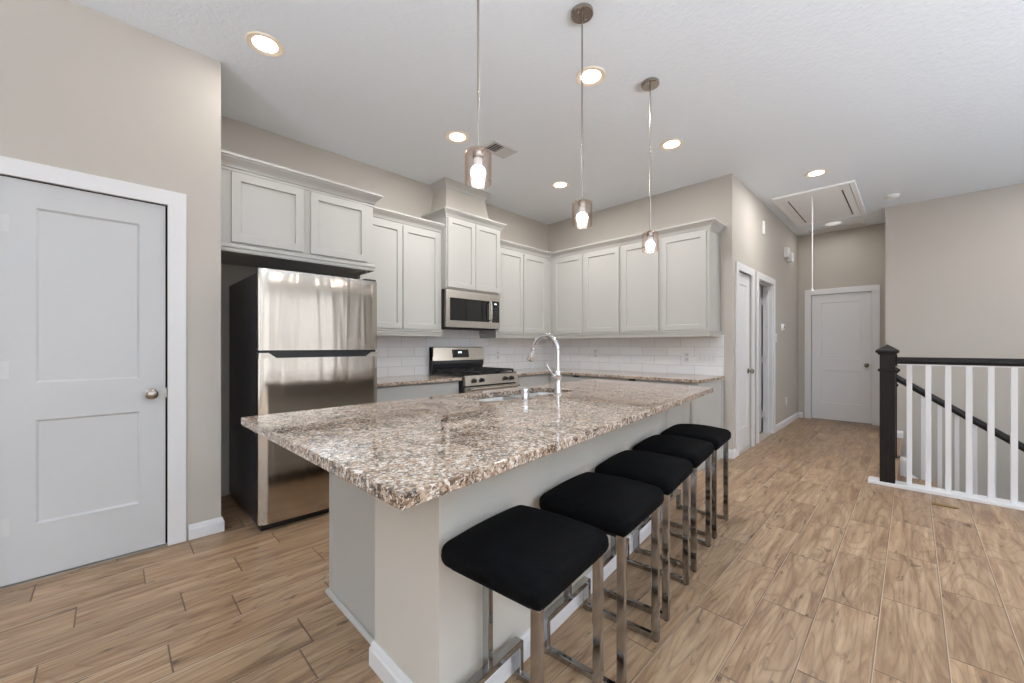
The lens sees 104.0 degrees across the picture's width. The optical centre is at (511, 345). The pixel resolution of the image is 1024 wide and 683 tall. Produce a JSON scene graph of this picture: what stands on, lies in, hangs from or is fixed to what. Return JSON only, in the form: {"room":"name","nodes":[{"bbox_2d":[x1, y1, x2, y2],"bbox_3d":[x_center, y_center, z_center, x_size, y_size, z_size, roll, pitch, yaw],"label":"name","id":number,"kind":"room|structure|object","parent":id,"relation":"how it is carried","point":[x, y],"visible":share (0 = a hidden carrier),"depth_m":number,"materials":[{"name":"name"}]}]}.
{"room":"kitchen","nodes":[
{"label":"kitchen","id":0,"kind":"room"},
{"bbox_2d":[0,0,220,589],"bbox_3d":[-3.520,-0.320,1.045,4.500,3.040,0.115,0,0,-45],"label":"wall","id":1,"kind":"structure","parent":0,"point":[83,89],"depth_m":2.32,"materials":[{"name":"beige paint"}]},
{"bbox_2d":[0,176,166,586],"bbox_3d":[-2.296,0.174,2.173,0.640,2.028,0.101,0,0,-45],"label":"door","id":2,"kind":"structure","parent":1,"relation":"in","point":[83,391],"depth_m":2.16,"materials":[{"name":"grey paint"}]},
{"bbox_2d":[0,175,166,542],"bbox_3d":[-2.355,0.170,2.238,0.655,2.060,0.065,0,0,-45],"label":"door frame","id":3,"kind":"structure","parent":1,"relation":"attached to","point":[0,175],"depth_m":2.44,"materials":[{"name":"white paint"}]},
{"bbox_2d":[0,156,185,545],"bbox_3d":[-2.295,0.134,2.176,0.817,2.133,0.017,0,0,-45],"label":"door frame","id":4,"kind":"structure","parent":1,"relation":"attached to","point":[175,202],"depth_m":2.41,"materials":[{"name":"white paint"}]},
{"bbox_2d":[221,116,547,495],"bbox_3d":[-1.274,-0.320,4.314,12.500,3.040,0.127,0,0,-45],"label":"wall","id":5,"kind":"structure","parent":0,"point":[401,194],"depth_m":4.18,"materials":[{"name":"beige paint"}]},
{"bbox_2d":[221,149,382,277],"bbox_3d":[-1.756,-0.969,3.277,1.146,0.658,0.678,0,0,-45],"label":"upper cabinet","id":6,"kind":"object","parent":5,"relation":"attached to","point":[273,216],"visible":0.91,"depth_m":3.00,"materials":[{"name":"grey paint"}]},
{"bbox_2d":[351,206,444,336],"bbox_3d":[-1.170,-0.699,4.075,0.924,1.198,0.378,0,0,-45],"label":"upper cabinet","id":7,"kind":"object","parent":5,"relation":"attached to","point":[406,248],"visible":0.76,"depth_m":3.98,"materials":[{"name":"grey paint"}]},
{"bbox_2d":[421,206,505,294],"bbox_3d":[-0.544,-1.038,4.649,0.898,0.847,0.452,0,0,-45],"label":"upper cabinet","id":8,"kind":"object","parent":5,"relation":"attached to","point":[470,243],"visible":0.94,"depth_m":4.45,"materials":[{"name":"grey paint"}]},
{"bbox_2d":[429,177,490,218],"bbox_3d":[-0.589,-1.629,4.687,0.685,0.418,0.334,0,0,-45],"label":"chimney","id":9,"kind":"object","parent":8,"relation":"on","point":[447,192],"visible":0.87,"depth_m":4.55,"materials":[{"name":"beige paint"}]},
{"bbox_2d":[441,289,499,330],"bbox_3d":[-0.542,-0.403,4.647,0.782,0.418,0.434,0,0,-45],"label":"microwave","id":10,"kind":"object","parent":8,"relation":"attached to","point":[460,310],"visible":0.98,"depth_m":4.49,"materials":[{"name":"silver metal"}]},
{"bbox_2d":[496,351,499,359],"bbox_3d":[-0.187,0.120,5.306,0.074,0.118,0.008,0,0,-45],"label":"wall outlet","id":11,"kind":"object","parent":5,"relation":"attached to","point":[497,352],"visible":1,"depth_m":5.30,"materials":[{"name":"white plastic"}]},
{"bbox_2d":[479,239,550,338],"bbox_3d":[0.188,-0.699,5.433,1.372,1.198,0.378,0,0,-45],"label":"upper cabinet","id":12,"kind":"object","parent":5,"relation":"attached to","point":[525,271],"visible":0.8,"depth_m":5.20,"materials":[{"name":"grey paint"}]},
{"bbox_2d":[0,417,1023,682],"bbox_3d":[1.891,1.300,1.149,12.500,0.200,9.150,0,0,-45],"label":"floor","id":13,"kind":"structure","parent":0,"point":[817,571],"depth_m":1.86,"materials":[{"name":"brown wood"}]},
{"bbox_2d":[229,268,377,530],"bbox_3d":[-1.651,0.343,3.152,0.802,1.714,0.948,0,0,-45],"label":"refrigerator","id":14,"kind":"object","parent":13,"relation":"on","point":[299,341],"visible":0.81,"depth_m":2.76,"materials":[{"name":"grey metal"}]},
{"bbox_2d":[377,381,458,401],"bbox_3d":[-1.111,0.776,3.957,1.025,0.847,0.605,0,0,-45],"label":"base cabinet","id":15,"kind":"object","parent":13,"relation":"on","point":[398,392],"visible":0.1,"depth_m":3.75,"materials":[{"name":"grey paint"}]},
{"bbox_2d":[377,374,461,386],"bbox_3d":[-1.101,0.337,3.946,1.040,0.030,0.637,0,0,-45],"label":"countertop","id":16,"kind":"structure","parent":15,"relation":"on","point":[411,379],"depth_m":3.85,"materials":[{"name":"stone"}]},
{"bbox_2d":[325,392,551,644],"bbox_3d":[0.037,0.771,2.483,2.096,0.858,0.594,0,0,-45],"label":"base cabinet","id":17,"kind":"object","parent":13,"relation":"on","point":[351,588],"visible":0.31,"depth_m":1.76,"materials":[{"name":"grey paint"}]},
{"bbox_2d":[241,379,712,510],"bbox_3d":[0.262,0.324,2.278,2.807,0.033,1.369,0,0,-45],"label":"countertop","id":18,"kind":"structure","parent":17,"relation":"on","point":[406,453],"depth_m":1.45,"materials":[{"name":"stone"}]},
{"bbox_2d":[479,392,553,400],"bbox_3d":[0.053,0.403,2.591,0.790,0.124,0.310,0,0,-45],"label":"sink","id":19,"kind":"object","parent":18,"relation":"in","point":[536,393],"visible":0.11,"depth_m":2.70,"materials":[{"name":"silver metal"}]},
{"bbox_2d":[521,388,529,400],"bbox_3d":[0.074,0.272,2.245,0.052,0.070,0.052,0,0,-45],"label":"soap dispenser","id":20,"kind":"object","parent":18,"relation":"on","point":[525,391],"visible":1,"depth_m":2.23,"materials":[{"name":"silver metal"}]},
{"bbox_2d":[527,333,562,394],"bbox_3d":[0.186,0.112,2.590,0.128,0.390,0.289,0,0,-45],"label":"faucet","id":21,"kind":"object","parent":18,"relation":"on","point":[557,375],"visible":1,"depth_m":2.52,"materials":[{"name":"silver metal"}]},
{"bbox_2d":[429,347,519,392],"bbox_3d":[-0.412,0.605,4.542,0.760,1.190,0.722,0,0,-45],"label":"range","id":22,"kind":"object","parent":13,"relation":"on","point":[466,363],"visible":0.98,"depth_m":4.51,"materials":[{"name":"grey metal"}]},
{"bbox_2d":[433,371,515,376],"bbox_3d":[-0.419,0.305,4.548,0.760,0.020,0.575,0,0,-45],"label":"cooktop","id":23,"kind":"object","parent":22,"relation":"in","point":[442,373],"depth_m":4.31,"materials":[{"name":"black metal"}]},
{"bbox_2d":[441,505,608,682],"bbox_3d":[0.047,0.871,1.215,0.370,0.658,0.398,0,0,38],"label":"bar stool","id":24,"kind":"object","parent":13,"relation":"on","point":[527,555],"visible":1,"depth_m":1.14,"materials":[{"name":"black fabric"}]},
{"bbox_2d":[515,374,548,386],"bbox_3d":[0.042,0.776,5.109,0.655,0.847,0.605,0,0,-45],"label":"base cabinet","id":25,"kind":"object","parent":13,"relation":"on","point":[528,380],"visible":0.12,"depth_m":4.90,"materials":[{"name":"grey paint"}]},
{"bbox_2d":[539,472,663,682],"bbox_3d":[0.362,0.871,1.595,0.370,0.658,0.398,0,0,39],"label":"bar stool","id":26,"kind":"object","parent":13,"relation":"on","point":[615,505],"visible":0.96,"depth_m":1.51,"materials":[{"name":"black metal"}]},
{"bbox_2d":[549,374,723,471],"bbox_3d":[1.171,0.776,4.915,0.715,0.847,2.426,0,0,-45],"label":"base cabinet","id":27,"kind":"object","parent":13,"relation":"on","point":[708,410],"visible":0.31,"depth_m":4.02,"materials":[{"name":"grey paint"}]},
{"bbox_2d":[514,367,724,382],"bbox_3d":[0.940,0.337,4.696,1.354,0.030,2.462,0,0,-45],"label":"countertop","id":28,"kind":"structure","parent":27,"relation":"on","point":[691,378],"depth_m":4.52,"materials":[{"name":"stone"}]},
{"bbox_2d":[595,450,692,620],"bbox_3d":[0.655,0.871,1.976,0.370,0.658,0.398,0,0,38],"label":"bar stool","id":29,"kind":"object","parent":13,"relation":"on","point":[665,472],"visible":0.82,"depth_m":1.88,"materials":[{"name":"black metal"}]},
{"bbox_2d":[632,435,713,571],"bbox_3d":[0.953,0.871,2.359,0.370,0.658,0.398,0,0,38],"label":"bar stool","id":30,"kind":"object","parent":13,"relation":"on","point":[697,451],"visible":0.72,"depth_m":2.27,"materials":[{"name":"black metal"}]},
{"bbox_2d":[660,424,730,538],"bbox_3d":[1.250,0.871,2.723,0.370,0.658,0.398,0,0,39],"label":"bar stool","id":31,"kind":"object","parent":13,"relation":"on","point":[718,437],"visible":0.67,"depth_m":2.63,"materials":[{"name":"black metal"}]},
{"bbox_2d":[896,367,899,457],"bbox_3d":[4.133,0.700,4.359,0.142,1.000,0.142,0,0,-45],"label":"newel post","id":32,"kind":"object","parent":13,"relation":"on","point":[898,369],"visible":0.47,"depth_m":4.30,"materials":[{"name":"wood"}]},
{"bbox_2d":[897,456,905,473],"bbox_3d":[4.160,1.300,4.329,0.115,0.200,0.170,0,0,-45],"label":"trim","id":33,"kind":"structure","parent":13,"relation":"attached to","point":[902,459],"depth_m":4.25,"materials":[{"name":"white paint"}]},
{"bbox_2d":[931,502,957,508],"bbox_3d":[3.240,1.197,2.997,0.044,0.006,0.133,0,0,-45],"label":"floor plate","id":34,"kind":"object","parent":13,"relation":"on","point":[937,504],"visible":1,"depth_m":2.99,"materials":[{"name":"gold metal"}]},
{"bbox_2d":[868,476,1023,510],"bbox_3d":[5.003,1.186,1.732,0.145,0.028,5.175,0,0,-45],"label":"trim","id":35,"kind":"structure","parent":13,"relation":"on","point":[1000,502],"depth_m":3.18,"materials":[{"name":"white paint"}]},
{"bbox_2d":[875,344,899,483],"bbox_3d":[3.254,0.579,3.466,0.150,1.187,0.150,0,0,-45],"label":"newel post","id":36,"kind":"object","parent":35,"relation":"on","point":[887,353],"visible":1,"depth_m":3.43,"materials":[{"name":"brown wood"}]},
{"bbox_2d":[895,355,1023,503],"bbox_3d":[4.606,0.623,2.132,0.100,1.098,3.701,0,0,-45],"label":"stair railing","id":37,"kind":"object","parent":35,"relation":"on","point":[969,363],"visible":1,"depth_m":3.13,"materials":[{"name":"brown wood"}]},
{"bbox_2d":[375,410,666,682],"bbox_3d":[0.358,0.771,2.117,2.100,0.858,0.462,0,0,-45],"label":"wall","id":38,"kind":"structure","parent":0,"point":[429,615],"depth_m":1.35,"materials":[{"name":"paint"}]},
{"bbox_2d":[369,507,660,682],"bbox_3d":[0.364,1.154,2.111,2.132,0.092,0.480,0,0,-45],"label":"baseboard","id":39,"kind":"structure","parent":38,"relation":"attached to","point":[387,670],"depth_m":1.49,"materials":[{"name":"white paint"}]},
{"bbox_2d":[70,0,1023,236],"bbox_3d":[1.891,-1.900,1.149,12.500,0.120,9.150,0,0,-45],"label":"ceiling","id":40,"kind":"structure","parent":0,"point":[919,100],"depth_m":2.81,"materials":[{"name":"white paint"}]},
{"bbox_2d":[245,31,283,56],"bbox_3d":[-1.506,-1.837,2.439,0.202,0.007,0.202,0,0,-45],"label":"recessed light","id":41,"kind":"object","parent":40,"relation":"in","point":[263,43],"visible":1,"depth_m":2.43,"materials":[{"name":"beige"}]},
{"bbox_2d":[446,131,468,142],"bbox_3d":[-0.481,-1.837,3.521,0.202,0.007,0.202,0,0,-45],"label":"recessed light","id":42,"kind":"object","parent":40,"relation":"in","point":[453,136],"visible":1,"depth_m":3.52,"materials":[{"name":"white"}]},
{"bbox_2d":[471,0,485,180],"bbox_3d":[-0.138,-1.249,1.630,0.120,1.180,0.120,0,0,-45],"label":"pendant lamp","id":43,"kind":"object","parent":40,"relation":"hanging from","point":[478,173],"visible":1,"depth_m":1.62,"materials":[{"name":"white glass"}]},
{"bbox_2d":[473,149,483,159],"bbox_3d":[-0.138,-0.777,1.630,0.045,0.026,0.045,0,0,-45],"label":"socket","id":44,"kind":"object","parent":43,"relation":"attached to","point":[478,154],"depth_m":1.61,"materials":[{"name":"silver metal"}]},
{"bbox_2d":[481,140,517,158],"bbox_3d":[-0.120,-1.833,3.741,0.300,0.013,0.200,0,0,-45],"label":"ceiling vent","id":45,"kind":"object","parent":40,"relation":"in","point":[494,147],"visible":0.97,"depth_m":3.73,"materials":[{"name":"white metal"}]},
{"bbox_2d":[551,181,568,188],"bbox_3d":[0.551,-1.837,4.568,0.202,0.007,0.202,0,0,-45],"label":"recessed light","id":46,"kind":"object","parent":40,"relation":"in","point":[560,184],"visible":1,"depth_m":4.55,"materials":[{"name":"white"}]},
{"bbox_2d":[571,3,592,223],"bbox_3d":[0.386,-1.249,2.202,0.120,1.180,0.120,0,0,28],"label":"pendant lamp","id":47,"kind":"object","parent":40,"relation":"hanging from","point":[582,13],"visible":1,"depth_m":2.20,"materials":[{"name":"white"}]},
{"bbox_2d":[578,201,585,207],"bbox_3d":[0.386,-0.777,2.202,0.045,0.026,0.045,0,0,28],"label":"socket","id":48,"kind":"object","parent":47,"relation":"attached to","point":[581,204],"depth_m":2.19,"materials":[{"name":"silver metal"}]},
{"bbox_2d":[576,66,605,86],"bbox_3d":[0.537,-1.837,2.729,0.202,0.007,0.202,0,0,-45],"label":"recessed light","id":49,"kind":"object","parent":40,"relation":"in","point":[592,75],"visible":0.9,"depth_m":2.72,"materials":[{"name":"white"}]},
{"bbox_2d":[641,77,658,249],"bbox_3d":[0.966,-1.249,2.796,0.120,1.180,0.120,0,0,11],"label":"pendant lamp","id":50,"kind":"object","parent":40,"relation":"hanging from","point":[649,84],"visible":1,"depth_m":2.79,"materials":[{"name":"white"}]},
{"bbox_2d":[660,139,683,149],"bbox_3d":[1.457,-1.837,3.649,0.202,0.007,0.202,0,0,-45],"label":"recessed light","id":51,"kind":"object","parent":40,"relation":"in","point":[670,144],"visible":1,"depth_m":3.65,"materials":[{"name":"white"}]},
{"bbox_2d":[805,169,827,177],"bbox_3d":[3.239,-1.837,4.257,0.202,0.007,0.202,0,0,-45],"label":"recessed light","id":52,"kind":"object","parent":40,"relation":"in","point":[815,173],"visible":1,"depth_m":4.26,"materials":[{"name":"white"}]},
{"bbox_2d":[772,180,865,290],"bbox_3d":[4.072,-1.256,5.262,1.580,1.167,0.789,0,0,-45],"label":"attic hatch","id":53,"kind":"object","parent":40,"relation":"attached to","point":[843,200],"visible":1,"depth_m":5.11,"materials":[{"name":"white paint"}]},
{"bbox_2d":[824,220,842,225],"bbox_3d":[4.801,-1.831,5.975,0.230,0.017,0.230,0,0,-45],"label":"recessed light","id":54,"kind":"object","parent":40,"relation":"in","point":[837,222],"visible":1,"depth_m":5.95,"materials":[{"name":"white plastic"}]},
{"bbox_2d":[825,222,841,225],"bbox_3d":[4.801,-1.825,5.975,0.196,0.005,0.196,0,0,-45],"label":"diffuser","id":55,"kind":"object","parent":54,"relation":"attached to","point":[828,223],"depth_m":5.96,"materials":[{"name":"white"}]},
{"bbox_2d":[884,193,900,199],"bbox_3d":[4.646,-1.817,4.886,0.150,0.045,0.150,0,0,-45],"label":"smoke detector","id":56,"kind":"object","parent":40,"relation":"attached to","point":[893,196],"visible":1,"depth_m":4.85,"materials":[{"name":"white plastic"}]},
{"bbox_2d":[548,177,723,375],"bbox_3d":[1.455,-0.320,5.229,0.127,3.040,2.463,0,0,-45],"label":"wall","id":57,"kind":"structure","parent":0,"point":[701,200],"depth_m":4.98,"materials":[{"name":"beige paint"}]},
{"bbox_2d":[551,238,620,338],"bbox_3d":[1.020,-0.699,5.309,0.371,1.198,1.091,0,0,-45],"label":"upper cabinet","id":58,"kind":"object","parent":57,"relation":"attached to","point":[585,279],"visible":0.95,"depth_m":5.15,"materials":[{"name":"grey paint"}]},
{"bbox_2d":[593,349,597,357],"bbox_3d":[1.138,0.100,5.451,0.008,0.118,0.075,0,0,-45],"label":"wall outlet","id":59,"kind":"object","parent":57,"relation":"attached to","point":[595,351],"visible":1,"depth_m":5.45,"materials":[{"name":"white plastic"}]},
{"bbox_2d":[619,217,725,337],"bbox_3d":[1.791,-0.699,4.547,0.383,1.198,1.073,0,0,-45],"label":"upper cabinet","id":60,"kind":"object","parent":57,"relation":"attached to","point":[671,288],"visible":1,"depth_m":4.37,"materials":[{"name":"grey paint"}]},
{"bbox_2d":[684,352,689,361],"bbox_3d":[2.004,0.128,4.585,0.008,0.118,0.075,0,0,-45],"label":"wall outlet","id":61,"kind":"object","parent":57,"relation":"attached to","point":[686,354],"visible":1,"depth_m":4.58,"materials":[{"name":"white plastic"}]},
{"bbox_2d":[696,352,717,362],"bbox_3d":[2.159,0.128,4.429,0.010,0.115,0.221,0,0,-45],"label":"switch plate","id":62,"kind":"object","parent":57,"relation":"attached to","point":[701,357],"visible":1,"depth_m":4.42,"materials":[{"name":"white plastic"}]},
{"bbox_2d":[721,174,797,453],"bbox_3d":[3.585,-0.320,5.583,3.615,3.040,0.115,0,0,-45],"label":"wall","id":63,"kind":"structure","parent":0,"point":[743,241],"depth_m":4.90,"materials":[{"name":"beige paint"}]},
{"bbox_2d":[729,448,736,458],"bbox_3d":[2.356,1.154,4.314,0.116,0.092,0.091,0,0,-45],"label":"baseboard","id":64,"kind":"structure","parent":63,"relation":"attached to","point":[732,453],"depth_m":4.27,"materials":[{"name":"white paint"}]},
{"bbox_2d":[735,261,754,455],"bbox_3d":[2.672,0.140,4.577,0.698,2.120,0.017,0,0,-45],"label":"door frame","id":65,"kind":"structure","parent":63,"relation":"attached to","point":[739,266],"depth_m":4.41,"materials":[{"name":"white paint"}]},
{"bbox_2d":[739,272,753,451],"bbox_3d":[2.666,0.178,4.585,0.510,2.020,0.101,0,0,-45],"label":"door","id":66,"kind":"structure","parent":63,"relation":"in","point":[744,370],"depth_m":4.63,"materials":[{"name":"white paint"}]},
{"bbox_2d":[759,286,764,431],"bbox_3d":[3.202,0.178,5.786,0.776,2.020,0.102,0,0,44],"label":"door","id":67,"kind":"structure","parent":63,"relation":"in","point":[761,300],"depth_m":5.56,"materials":[{"name":"white paint"}]},
{"bbox_2d":[762,221,764,234],"bbox_3d":[3.221,-1.515,5.120,0.055,0.170,0.025,0,0,-45],"label":"wall sensor","id":68,"kind":"object","parent":63,"relation":"attached to","point":[763,222],"visible":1,"depth_m":5.10,"materials":[{"name":"white plastic"}]},
{"bbox_2d":[756,271,775,443],"bbox_3d":[3.288,0.140,5.273,0.920,2.120,0.131,0,0,-45],"label":"door frame","id":69,"kind":"structure","parent":63,"relation":"attached to","point":[767,288],"depth_m":5.51,"materials":[{"name":"white paint"}]},
{"bbox_2d":[784,247,793,262],"bbox_3d":[4.204,-1.385,6.071,0.330,0.190,0.070,0,0,-45],"label":"door chime","id":70,"kind":"object","parent":63,"relation":"attached to","point":[788,255],"visible":1,"depth_m":6.03,"materials":[{"name":"white plastic"}]},
{"bbox_2d":[776,412,802,431],"bbox_3d":[4.257,1.154,6.127,1.655,0.092,0.065,0,0,-45],"label":"baseboard","id":71,"kind":"structure","parent":63,"relation":"attached to","point":[797,415],"depth_m":6.15,"materials":[{"name":"white paint"}]},
{"bbox_2d":[759,285,762,410],"bbox_3d":[6.256,-0.320,5.549,0.115,3.040,9.000,0,0,-45],"label":"wall","id":72,"kind":"structure","parent":0,"point":[759,285],"depth_m":7.22,"materials":[{"name":"beige paint"}]},
{"bbox_2d":[798,223,884,424],"bbox_3d":[5.293,-0.320,6.343,0.115,3.040,1.225,0,0,-45],"label":"wall","id":73,"kind":"structure","parent":0,"point":[853,257],"depth_m":6.36,"materials":[{"name":"beige paint"}]},
{"bbox_2d":[812,291,869,423],"bbox_3d":[5.268,0.175,6.403,0.055,2.050,0.765,0,0,-45],"label":"door frame","id":74,"kind":"structure","parent":73,"relation":"attached to","point":[866,291],"depth_m":6.39,"materials":[{"name":"white wood"}]},
{"bbox_2d":[812,291,871,423],"bbox_3d":[5.207,0.178,6.342,0.101,2.020,0.738,0,0,-45],"label":"door","id":75,"kind":"structure","parent":73,"relation":"in","point":[841,323],"depth_m":6.34,"materials":[{"name":"white paint"}]},
{"bbox_2d":[805,284,879,425],"bbox_3d":[5.203,0.138,6.339,0.017,2.125,0.926,0,0,-45],"label":"door frame","id":76,"kind":"structure","parent":73,"relation":"attached to","point":[875,289],"depth_m":6.08,"materials":[{"name":"white paint"}]},
{"bbox_2d":[885,183,1023,501],"bbox_3d":[6.868,1.080,3.509,0.115,5.840,5.250,0,0,-45],"label":"wall","id":77,"kind":"structure","parent":0,"point":[954,265],"depth_m":4.85,"materials":[{"name":"beige paint"}]},
{"bbox_3d":[5.940,4.050,2.616,2.900,0.100,5.300,0,0,-45],"label":"floor","id":78,"kind":"structure","parent":0,"visible":0},
{"bbox_2d":[900,476,936,486],"bbox_3d":[5.042,2.688,2.576,1.097,2.605,3.668,0,0,-45],"label":"stairs","id":79,"kind":"structure","parent":78,"relation":"on","point":[903,479],"depth_m":4.09,"materials":[{"name":"brown wood"}]},
{"bbox_2d":[900,473,917,478],"bbox_3d":[5.378,2.633,3.108,0.120,2.556,3.390,0,0,-45],"label":"stringer","id":80,"kind":"object","parent":79,"relation":"attached to","point":[901,474],"visible":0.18,"depth_m":4.25,"materials":[{"name":"white paint"}]},
{"bbox_2d":[897,375,1023,497],"bbox_3d":[5.369,1.961,3.117,0.074,3.309,3.415,0,0,-45],"label":"guard","id":81,"kind":"object","parent":80,"relation":"on","point":[940,402],"visible":0.47,"depth_m":4.02,"materials":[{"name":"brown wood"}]},
{"bbox_3d":[-2.227,-0.320,2.853,0.115,3.040,0.615,0,0,-45],"label":"wall","id":82,"kind":"structure","parent":0,"visible":0},
{"bbox_2d":[188,516,223,539],"bbox_3d":[-2.193,1.154,2.795,0.181,0.092,0.746,0,0,-45],"label":"baseboard","id":83,"kind":"structure","parent":82,"relation":"attached to","point":[216,525],"depth_m":2.53,"materials":[{"name":"white paint"}]},
{"bbox_3d":[5.367,-0.320,5.639,0.775,3.040,0.115,0,0,-45],"label":"wall","id":84,"kind":"structure","parent":0,"visible":0},
{"bbox_2d":[897,431,902,437],"bbox_3d":[5.308,1.154,5.605,0.187,0.092,0.924,0,0,40],"label":"baseboard","id":85,"kind":"structure","parent":84,"relation":"attached to","point":[899,433],"depth_m":5.22,"materials":[{"name":"white paint"}]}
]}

